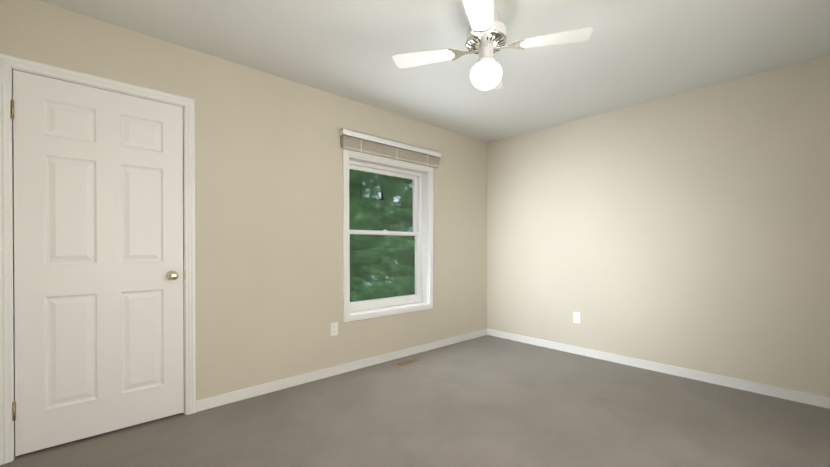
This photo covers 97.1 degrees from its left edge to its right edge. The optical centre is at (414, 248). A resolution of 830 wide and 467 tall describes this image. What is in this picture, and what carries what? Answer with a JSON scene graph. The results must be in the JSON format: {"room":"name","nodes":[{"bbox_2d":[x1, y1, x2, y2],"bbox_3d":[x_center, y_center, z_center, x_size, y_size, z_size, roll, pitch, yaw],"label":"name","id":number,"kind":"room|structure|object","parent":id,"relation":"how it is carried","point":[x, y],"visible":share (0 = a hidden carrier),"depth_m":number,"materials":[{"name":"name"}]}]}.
{"room":"empty bedroom","nodes":[
{"label":"empty bedroom","id":0,"kind":"room"},
{"bbox_2d":[0,0,486,399],"bbox_3d":[-0.690,-0.124,3.334,4.548,2.450,0.180,0,0,-42],"label":"wall","id":1,"kind":"structure","parent":0,"point":[268,228],"depth_m":2.84,"materials":[{"name":"beige paint"}]},
{"bbox_2d":[11,70,184,455],"bbox_3d":[-1.811,0.075,2.168,0.779,2.030,0.105,0,0,-42],"label":"closet door","id":2,"kind":"structure","parent":1,"relation":"in","point":[98,256],"depth_m":2.14,"materials":[{"name":"white wood"}]},
{"bbox_2d":[0,53,195,464],"bbox_3d":[-1.876,0.050,2.239,0.895,2.114,0.198,0,0,-42],"label":"door frame","id":3,"kind":"structure","parent":1,"relation":"attached to","point":[7,62],"depth_m":1.95,"materials":[{"name":"white wood"}]},
{"bbox_2d":[330,322,337,335],"bbox_3d":[-0.705,0.698,3.198,0.070,0.115,0.007,0,0,-42],"label":"outlet","id":4,"kind":"object","parent":1,"relation":"attached to","point":[333,331],"visible":1,"depth_m":3.19,"materials":[{"name":"white plastic"}]},
{"bbox_2d":[196,329,487,411],"bbox_3d":[-0.280,1.061,3.582,3.266,0.078,0.017,0,0,-42],"label":"baseboard","id":5,"kind":"structure","parent":1,"relation":"attached to","point":[285,383],"depth_m":3.10,"materials":[{"name":"white wood"}]},
{"bbox_2d":[343,149,432,322],"bbox_3d":[-0.280,-0.124,3.697,1.130,1.552,0.196,0,0,-42],"label":"double-hung window","id":6,"kind":"structure","parent":1,"relation":"in","point":[422,233],"depth_m":3.78,"materials":[{"name":"white plastic"}]},
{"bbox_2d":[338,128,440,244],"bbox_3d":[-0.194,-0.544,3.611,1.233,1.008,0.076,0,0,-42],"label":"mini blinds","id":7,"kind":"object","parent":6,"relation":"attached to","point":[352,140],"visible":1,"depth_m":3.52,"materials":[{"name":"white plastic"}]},
{"bbox_2d":[0,335,829,466],"bbox_3d":[0.430,1.168,2.115,4.548,0.120,3.500,0,0,-42],"label":"floor","id":8,"kind":"structure","parent":0,"point":[487,401],"depth_m":2.31,"materials":[{"name":"carpet"}]},
{"bbox_2d":[393,359,420,366],"bbox_3d":[-0.074,1.097,3.537,0.275,0.006,0.112,0,0,-42],"label":"air vent register","id":9,"kind":"object","parent":8,"relation":"on","point":[406,363],"visible":1,"depth_m":3.53,"materials":[{"name":"brown metal"}]},
{"bbox_2d":[38,0,829,142],"bbox_3d":[0.430,-1.402,2.102,4.548,0.120,3.500,0,0,-42],"label":"ceiling","id":10,"kind":"structure","parent":0,"point":[627,53],"depth_m":2.42,"materials":[{"name":"white paint"}]},
{"bbox_2d":[392,0,592,90],"bbox_3d":[0.408,-1.130,2.103,0.862,0.423,0.862,0,0,-29],"label":"ceiling fan","id":11,"kind":"object","parent":10,"relation":"hanging from","point":[486,38],"visible":1,"depth_m":2.04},
{"bbox_2d":[487,55,829,396],"bbox_3d":[2.103,-0.125,3.515,0.180,2.450,3.320,0,0,-42],"label":"wall","id":12,"kind":"structure","parent":0,"point":[690,229],"depth_m":3.15,"materials":[{"name":"beige paint"}]},
{"bbox_2d":[573,312,579,323],"bbox_3d":[1.690,0.719,3.833,0.007,0.115,0.070,0,0,-42],"label":"outlet","id":13,"kind":"object","parent":12,"relation":"attached to","point":[575,314],"visible":1,"depth_m":3.83,"materials":[{"name":"white plastic"}]},
{"bbox_2d":[488,329,829,408],"bbox_3d":[1.970,1.061,3.523,0.021,0.078,3.090,0,0,-42],"label":"baseboard","id":14,"kind":"structure","parent":12,"relation":"attached to","point":[783,393],"depth_m":3.14,"materials":[{"name":"white wood"}]},
{"label":"outside","id":15,"kind":"structure","parent":0,"visible":0},
{"bbox_2d":[349,176,414,294],"bbox_3d":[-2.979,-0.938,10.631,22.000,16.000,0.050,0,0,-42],"label":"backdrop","id":16,"kind":"structure","parent":15,"point":[385,196],"depth_m":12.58,"materials":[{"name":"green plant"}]},
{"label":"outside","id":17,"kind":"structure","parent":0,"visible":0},
{"bbox_2d":[350,175,413,298],"bbox_3d":[-0.421,0.323,8.603,3.618,9.501,3.730,0,0,9],"label":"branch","id":18,"kind":"object","parent":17,"point":[382,198],"depth_m":6.74,"materials":[{"name":"green plant"}]},
{"bbox_2d":[349,169,414,301],"bbox_3d":[-0.840,-0.410,7.636,7.575,6.592,3.292,0,0,-42],"label":"foliage","id":19,"kind":"object","parent":18,"relation":"attached to","point":[381,249],"depth_m":6.61,"materials":[{"name":"green plant"}]}
]}

